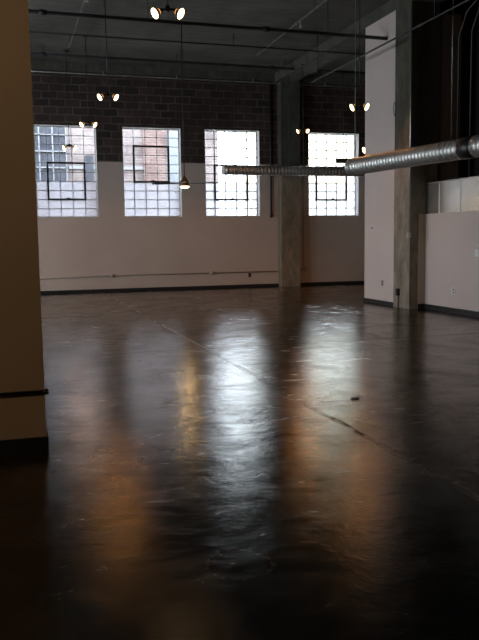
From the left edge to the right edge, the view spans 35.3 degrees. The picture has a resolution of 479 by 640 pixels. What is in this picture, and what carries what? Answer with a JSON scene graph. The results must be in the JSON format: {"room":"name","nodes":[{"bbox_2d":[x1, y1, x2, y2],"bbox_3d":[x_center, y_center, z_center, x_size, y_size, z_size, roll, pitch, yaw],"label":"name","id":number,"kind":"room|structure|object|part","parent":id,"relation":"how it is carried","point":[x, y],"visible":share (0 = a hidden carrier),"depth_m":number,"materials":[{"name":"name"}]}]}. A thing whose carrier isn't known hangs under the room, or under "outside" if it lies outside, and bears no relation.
{"room":"empty industrial loft","nodes":[
{"label":"empty industrial loft","id":0,"kind":"room"},
{"bbox_2d":[31,70,364,290],"bbox_3d":[-2.931,-3.866,20.974,17.200,6.100,0.360,-3,6,-17],"label":"wall","id":1,"kind":"structure","parent":0,"point":[111,242],"depth_m":21.22,"materials":[{"name":"beige paint"}]},
{"bbox_2d":[33,124,98,216],"bbox_3d":[-4.678,-4.003,20.355,1.630,2.442,0.234,-3,6,-17],"label":"window","id":2,"kind":"structure","parent":1,"relation":"in","point":[60,198],"depth_m":20.48,"materials":[{"name":"glass"}]},
{"bbox_3d":[-4.695,-3.768,20.450,1.026,1.025,0.070,-3,6,-17],"label":"vent sash","id":3,"kind":"part","parent":2,"relation":"part of","materials":[{"name":"metal"}]},
{"bbox_3d":[-4.693,-3.298,20.516,1.570,0.947,0.006,-3,6,-17],"label":"frosted glass","id":4,"kind":"part","parent":2,"relation":"part of","materials":[{"name":"white glass"}]},
{"bbox_2d":[122,127,181,216],"bbox_3d":[-2.444,-4.106,21.027,1.630,2.442,0.234,-3,6,-17],"label":"window","id":5,"kind":"structure","parent":1,"relation":"in","point":[141,198],"depth_m":21.14,"materials":[{"name":"glass"}]},
{"bbox_3d":[-2.468,-4.356,21.069,1.026,1.025,0.070,-3,6,-17],"label":"vent sash","id":6,"kind":"part","parent":5,"relation":"part of","materials":[{"name":"metal"}]},
{"bbox_3d":[-2.459,-3.402,21.187,1.570,0.947,0.006,-3,6,-17],"label":"frosted glass","id":7,"kind":"part","parent":5,"relation":"part of","materials":[{"name":"white glass"}]},
{"bbox_2d":[40,271,278,278],"bbox_3d":[-4.950,-1.158,20.423,12.780,0.120,0.055,-3,6,-17],"label":"conduit","id":8,"kind":"object","parent":1,"relation":"attached to","point":[211,272],"visible":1,"depth_m":21.21,"materials":[{"name":"grey metal"}]},
{"bbox_2d":[31,60,364,86],"bbox_3d":[-2.897,-6.763,20.417,17.200,0.220,0.140,-3,6,-17],"label":"trim","id":9,"kind":"structure","parent":1,"relation":"attached to","point":[35,65],"depth_m":20.71,"materials":[{"name":"metal"}]},
{"bbox_2d":[31,71,364,88],"bbox_3d":[-2.868,-6.607,20.343,17.200,0.115,0.050,-3,6,-17],"label":"conduit","id":10,"kind":"object","parent":1,"relation":"attached to","point":[103,74],"visible":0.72,"depth_m":20.75,"materials":[{"name":"metal"}]},
{"bbox_2d":[40,281,363,293],"bbox_3d":[-2.835,-0.857,21.116,17.200,0.085,0.025,-3,6,-17],"label":"baseboard","id":11,"kind":"structure","parent":1,"relation":"attached to","point":[338,282],"depth_m":21.50,"materials":[{"name":"black rubber"}]},
{"bbox_2d":[204,129,259,216],"bbox_3d":[-0.225,-4.209,21.694,1.630,2.442,0.234,-3,6,-17],"label":"window","id":12,"kind":"structure","parent":1,"relation":"in","point":[223,199],"depth_m":21.81,"materials":[{"name":"glass"}]},
{"bbox_3d":[-0.243,-3.973,21.789,1.026,1.025,0.070,-3,6,-17],"label":"vent sash","id":13,"kind":"part","parent":12,"relation":"part of","materials":[{"name":"metal"}]},
{"bbox_3d":[-0.241,-3.504,21.854,1.570,0.947,0.006,-3,6,-17],"label":"frosted glass","id":14,"kind":"part","parent":12,"relation":"part of","materials":[{"name":"white glass"}]},
{"bbox_2d":[269,84,272,217],"bbox_3d":[0.905,-4.873,21.809,0.090,3.780,0.090,-3,6,-17],"label":"conduit","id":15,"kind":"object","parent":1,"relation":"attached to","point":[271,215],"visible":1,"depth_m":21.80,"materials":[{"name":"metal"}]},
{"bbox_2d":[301,125,306,270],"bbox_3d":[1.835,-4.132,22.183,0.322,5.360,0.055,-3,6,-17],"label":"conduit","id":16,"kind":"object","parent":1,"relation":"attached to","point":[303,268],"visible":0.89,"depth_m":22.29,"materials":[{"name":"black metal"}]},
{"bbox_2d":[308,132,358,215],"bbox_3d":[2.786,-4.348,22.599,1.630,2.442,0.234,-3,6,-17],"label":"window","id":17,"kind":"structure","parent":1,"relation":"in","point":[325,199],"depth_m":22.73,"materials":[{"name":"glass"}]},
{"bbox_3d":[2.768,-4.112,22.694,1.026,1.025,0.070,-3,6,-17],"label":"vent sash","id":18,"kind":"part","parent":17,"relation":"part of","materials":[{"name":"metal"}]},
{"bbox_3d":[2.770,-3.643,22.759,1.570,0.947,0.006,-3,6,-17],"label":"frosted glass","id":19,"kind":"part","parent":17,"relation":"part of","materials":[{"name":"white glass"}]},
{"bbox_2d":[0,283,478,639],"bbox_3d":[0.646,0.479,9.745,17.800,0.200,24.676,-3,6,-17],"label":"floor","id":20,"kind":"structure","parent":0,"point":[211,469],"depth_m":4.63,"materials":[{"name":"concrete"}]},
{"bbox_2d":[0,0,45,439],"bbox_3d":[-3.987,-2.027,4.233,5.385,6.100,0.300,-3,6,-17],"label":"wall pier","id":21,"kind":"object","parent":20,"relation":"on","point":[21,343],"visible":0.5,"depth_m":5.00,"materials":[{"name":"beige paint"}]},
{"bbox_2d":[0,427,48,454],"bbox_3d":[-3.941,0.955,4.558,5.397,0.100,0.324,-3,6,-17],"label":"baseboard","id":22,"kind":"structure","parent":21,"relation":"attached to","point":[35,444],"depth_m":5.14,"materials":[{"name":"black rubber"}]},
{"bbox_2d":[0,389,48,396],"bbox_3d":[-3.893,0.608,4.367,5.410,0.040,0.040,-3,6,-17],"label":"rail","id":23,"kind":"object","parent":21,"relation":"attached to","point":[44,391],"visible":1,"depth_m":5.09,"materials":[{"name":"black metal"}]},
{"bbox_2d":[277,81,300,286],"bbox_3d":[1.443,-3.921,21.957,0.576,5.880,0.300,-3,6,-17],"label":"concrete column","id":24,"kind":"structure","parent":20,"relation":"on","point":[288,138],"depth_m":21.82,"materials":[{"name":"grey concrete"}]},
{"bbox_2d":[393,0,439,308],"bbox_3d":[3.467,-3.289,14.894,0.606,6.100,0.686,-3,6,-17],"label":"concrete column","id":25,"kind":"structure","parent":20,"relation":"on","point":[425,38],"depth_m":14.60,"materials":[{"name":"grey concrete"}]},
{"bbox_2d":[395,288,399,307],"bbox_3d":[3.185,-0.443,15.187,0.050,0.385,0.090,-3,6,-17],"label":"outlet box","id":26,"kind":"object","parent":25,"relation":"attached to","point":[397,290],"visible":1,"depth_m":15.16,"materials":[{"name":"black metal"}]},
{"bbox_2d":[407,2,412,237],"bbox_3d":[3.265,-3.786,14.398,0.055,4.400,0.060,-3,6,-17],"label":"conduit","id":27,"kind":"object","parent":25,"relation":"attached to","point":[409,233],"visible":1,"depth_m":14.35,"materials":[{"name":"metal"}]},
{"bbox_2d":[28,0,464,77],"bbox_3d":[0.561,-5.833,9.057,17.800,0.300,24.676,-3,6,-17],"label":"ceiling","id":28,"kind":"structure","parent":0,"point":[282,14],"depth_m":16.93,"materials":[{"name":"concrete"}]},
{"bbox_2d":[62,50,76,151],"bbox_3d":[-4.267,-5.430,18.705,0.355,2.463,0.169,-2,6,-12],"label":"spotlight","id":29,"kind":"object","parent":28,"relation":"hanging from","point":[64,51],"visible":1,"depth_m":18.77,"materials":[{"name":"black metal"}]},
{"bbox_3d":[-4.272,-5.524,18.713,0.013,2.278,0.016,-2,6,-12],"label":"drop rod","id":30,"kind":"part","parent":29,"relation":"part of","materials":[{"name":"black metal"}]},
{"bbox_2d":[69,0,88,47],"bbox_3d":[-2.626,-5.888,13.135,0.084,0.390,8.700,-3,6,-17],"label":"ceiling pipe","id":31,"kind":"object","parent":28,"relation":"hanging from","point":[84,1],"visible":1,"depth_m":15.41,"materials":[{"name":"metal"}]},
{"bbox_2d":[79,36,96,127],"bbox_3d":[-3.517,-5.481,17.349,0.413,2.068,0.197,-2,6,-11],"label":"spotlight","id":32,"kind":"object","parent":28,"relation":"hanging from","point":[94,124],"visible":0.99,"depth_m":17.40,"materials":[{"name":"black metal"}]},
{"bbox_3d":[-3.522,-5.560,17.362,0.016,1.913,0.018,-2,6,-11],"label":"drop rod","id":33,"kind":"part","parent":32,"relation":"part of","materials":[{"name":"black metal"}]},
{"bbox_2d":[97,0,118,100],"bbox_3d":[-2.481,-5.133,14.024,0.413,2.068,0.197,-2,6,-9],"label":"spotlight","id":34,"kind":"object","parent":28,"relation":"hanging from","point":[99,96],"visible":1,"depth_m":14.08,"materials":[{"name":"black metal"}]},
{"bbox_3d":[-2.486,-5.212,14.037,0.016,1.913,0.018,-2,6,-9],"label":"drop rod","id":35,"kind":"part","parent":34,"relation":"part of","materials":[{"name":"black metal"}]},
{"bbox_2d":[150,0,184,19],"bbox_3d":[-0.864,-4.588,8.828,0.413,2.068,0.197,-1,6,-5],"label":"spotlight","id":36,"kind":"object","parent":28,"relation":"hanging from","point":[155,12],"visible":1,"depth_m":8.91,"materials":[{"name":"black metal"}]},
{"bbox_3d":[-0.998,-3.619,8.889,0.069,0.112,0.129,-5,8,-36],"label":"bulb","id":37,"kind":"part","parent":36,"relation":"part of","materials":[{"name":"white glass"}]},
{"bbox_3d":[-0.698,-3.626,8.917,0.069,0.112,0.129,2,7,26],"label":"bulb","id":38,"kind":"part","parent":36,"relation":"part of","materials":[{"name":"white glass"}]},
{"bbox_2d":[152,25,203,188],"bbox_3d":[-1.238,-4.676,16.471,1.075,3.559,1.075,5,9,44],"label":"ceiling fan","id":39,"kind":"object","parent":28,"relation":"hanging from","point":[184,183],"visible":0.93,"depth_m":16.56,"materials":[{"name":"metal"}]},
{"bbox_3d":[-1.621,-3.015,16.650,0.630,0.027,0.140,-1,6,0],"label":"blade","id":40,"kind":"part","parent":39,"relation":"part of","materials":[{"name":"metal"}]},
{"bbox_2d":[29,31,363,54],"bbox_3d":[-1.779,-6.343,16.761,17.201,0.292,0.045,-3,7,-17],"label":"ceiling pipe","id":41,"kind":"object","parent":28,"relation":"hanging from","point":[233,45],"visible":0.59,"depth_m":17.00,"materials":[{"name":"metal"}]},
{"bbox_2d":[30,46,364,73],"bbox_3d":[-2.419,-6.583,18.853,17.201,0.252,0.105,-3,7,-17],"label":"ceiling pipe","id":42,"kind":"object","parent":28,"relation":"hanging from","point":[44,54],"visible":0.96,"depth_m":19.11,"materials":[{"name":"metal"}]},
{"bbox_2d":[29,0,387,39],"bbox_3d":[-3.179,-5.762,13.634,12.686,0.733,0.105,-2,6,-14],"label":"ceiling pipe","id":43,"kind":"object","parent":28,"relation":"hanging from","point":[45,12],"visible":1,"depth_m":14.26,"materials":[{"name":"metal"}]},
{"bbox_2d":[256,0,326,55],"bbox_3d":[1.569,-6.065,14.241,0.080,0.390,8.401,-3,6,-16],"label":"ceiling pipe","id":44,"kind":"object","parent":28,"relation":"hanging from","point":[322,2],"visible":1,"depth_m":15.55,"materials":[{"name":"metal"}]},
{"bbox_2d":[221,67,364,176],"bbox_3d":[2.000,-5.520,21.050,5.175,2.960,0.280,-3,6,-17],"label":"duct","id":45,"kind":"object","parent":28,"relation":"hanging from","point":[234,169],"visible":0.74,"depth_m":20.85,"materials":[{"name":"silver metal"}]},
{"bbox_2d":[296,64,308,133],"bbox_3d":[1.586,-5.546,18.908,0.338,1.696,0.162,1,6,12],"label":"spotlight","id":46,"kind":"object","parent":28,"relation":"hanging from","point":[302,65],"visible":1,"depth_m":18.91,"materials":[{"name":"black metal"}]},
{"bbox_3d":[1.589,-5.611,18.918,0.013,1.568,0.015,1,6,12],"label":"drop rod","id":47,"kind":"part","parent":46,"relation":"part of","materials":[{"name":"black metal"}]},
{"bbox_2d":[336,158,349,162],"bbox_3d":[3.180,-5.263,18.337,1.241,2.914,1.241,-5,7,-33],"label":"ceiling fan","id":48,"kind":"object","parent":28,"relation":"hanging from","point":[342,160],"visible":0.02,"depth_m":18.59,"materials":[{"name":"metal"}]},
{"bbox_2d":[349,0,368,110],"bbox_3d":[2.278,-5.124,14.274,0.380,2.286,0.181,0,6,9],"label":"spotlight","id":49,"kind":"object","parent":28,"relation":"hanging from","point":[352,106],"visible":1,"depth_m":14.34,"materials":[{"name":"black metal"}]},
{"bbox_3d":[2.279,-5.212,14.284,0.014,2.114,0.017,0,6,9],"label":"drop rod","id":50,"kind":"part","parent":49,"relation":"part of","materials":[{"name":"black metal"}]},
{"bbox_2d":[311,0,469,82],"bbox_3d":[3.008,-5.666,13.461,0.054,1.052,9.000,-3,6,-17],"label":"ceiling pipe","id":51,"kind":"object","parent":28,"relation":"hanging from","point":[465,1],"visible":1,"depth_m":14.00,"materials":[{"name":"metal"}]},
{"bbox_2d":[344,0,478,175],"bbox_3d":[3.313,-4.115,10.775,0.324,3.562,6.212,-4,7,-24],"label":"duct","id":52,"kind":"object","parent":28,"relation":"hanging from","point":[464,148],"visible":1,"depth_m":11.86,"materials":[{"name":"silver metal"}]},
{"bbox_2d":[364,10,461,301],"bbox_3d":[3.800,-3.296,16.021,1.820,5.860,1.360,-3,6,-17],"label":"wall","id":53,"kind":"structure","parent":0,"point":[379,63],"depth_m":15.51,"materials":[{"name":"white paint"}]},
{"bbox_2d":[273,0,443,82],"bbox_3d":[3.722,-6.094,13.643,0.590,0.260,17.016,-3,6,-17],"label":"beam","id":54,"kind":"structure","parent":53,"relation":"attached to","point":[336,44],"depth_m":17.98,"materials":[{"name":"concrete"}]},
{"bbox_2d":[363,298,392,305],"bbox_3d":[3.829,-0.426,16.340,1.836,0.085,1.376,-3,6,-17],"label":"baseboard","id":55,"kind":"structure","parent":53,"relation":"attached to","point":[375,301],"depth_m":16.04,"materials":[{"name":"black rubber"}]},
{"bbox_2d":[417,214,425,308],"bbox_3d":[3.932,-1.160,14.893,0.905,1.855,0.010,-3,6,-17],"label":"wall","id":56,"kind":"structure","parent":0,"point":[421,217],"depth_m":14.77,"materials":[{"name":"beige paint"}]},
{"bbox_2d":[425,211,478,311],"bbox_3d":[5.119,-0.782,11.276,0.750,1.855,7.640,-3,6,-17],"label":"wall","id":57,"kind":"structure","parent":0,"point":[452,238],"depth_m":13.89,"materials":[{"name":"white paint"}]},
{"bbox_2d":[418,304,478,317],"bbox_3d":[4.697,0.110,11.241,0.155,0.100,7.640,-3,6,-17],"label":"baseboard","id":58,"kind":"structure","parent":57,"relation":"attached to","point":[420,306],"depth_m":14.03,"materials":[{"name":"black rubber"}]},
{"bbox_2d":[427,176,478,213],"bbox_3d":[4.914,-2.003,11.180,0.408,0.595,7.420,-3,6,-17],"label":"duct","id":59,"kind":"object","parent":57,"relation":"on","point":[461,194],"visible":0.89,"depth_m":13.78,"materials":[{"name":"metal"}]},
{"bbox_2d":[475,249,478,256],"bbox_3d":[4.139,-1.169,13.143,0.016,0.125,0.120,-3,6,-17],"label":"light switch","id":60,"kind":"object","parent":57,"relation":"attached to","point":[476,250],"visible":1,"depth_m":13.13,"materials":[{"name":"white plastic"}]},
{"bbox_2d":[445,0,478,177],"bbox_3d":[5.909,-2.927,11.271,0.150,6.100,10.600,-3,6,-17],"label":"pipe","id":61,"kind":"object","parent":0,"point":[460,10],"depth_m":15.08,"materials":[{"name":"black metal"}]},
{"bbox_2d":[456,0,477,178],"bbox_3d":[4.296,-3.991,13.952,0.036,3.967,0.924,-3,6,-17],"label":"conduit","id":62,"kind":"object","parent":61,"relation":"attached to","point":[475,1],"visible":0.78,"depth_m":14.30,"materials":[{"name":"black metal"}]},
{"bbox_2d":[468,8,478,176],"bbox_3d":[4.418,-3.949,13.552,0.036,3.967,0.924,-3,6,-17],"label":"conduit","id":63,"kind":"object","parent":61,"relation":"attached to","point":[478,8],"visible":0.73,"depth_m":13.92,"materials":[{"name":"black metal"}]},
{"label":"outside","id":64,"kind":"structure","parent":0,"visible":0},
{"bbox_3d":[-1.814,-4.415,57.504,110.000,0.250,68.624,-3,6,-17],"label":"ground","id":65,"kind":"structure","parent":64,"visible":0},
{"bbox_2d":[34,127,218,181],"bbox_3d":[-11.753,-7.517,26.034,21.154,13.000,6.120,-3,6,-17],"label":"brick building","id":66,"kind":"structure","parent":65,"relation":"on","point":[55,171],"depth_m":25.50,"materials":[{"name":"red brick"}]},
{"bbox_3d":[-6.574,-5.804,24.674,1.730,2.650,0.040,-3,6,-17],"label":"pane","id":67,"kind":"part","parent":66,"relation":"part of","materials":[{"name":"clear glass"}]},
{"bbox_3d":[-6.565,-5.801,24.646,1.790,2.690,0.080,-3,6,-17],"label":"window sash","id":68,"kind":"part","parent":66,"relation":"part of","materials":[{"name":"grey glass"}]},
{"bbox_3d":[-5.018,-5.054,25.212,0.250,0.900,0.070,-3,6,-17],"label":"window sash","id":69,"kind":"part","parent":66,"relation":"part of","materials":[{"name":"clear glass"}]},
{"bbox_3d":[-2.137,-7.626,25.844,0.647,13.000,0.050,-3,6,-17],"label":"rendered panel","id":70,"kind":"part","parent":66,"relation":"part of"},
{"bbox_2d":[244,133,353,182],"bbox_3d":[9.461,-10.561,56.428,16.900,11.900,8.400,-3,6,-17],"label":"building","id":71,"kind":"structure","parent":65,"relation":"on","point":[250,136],"depth_m":51.28,"materials":[{"name":"white"}]}
]}

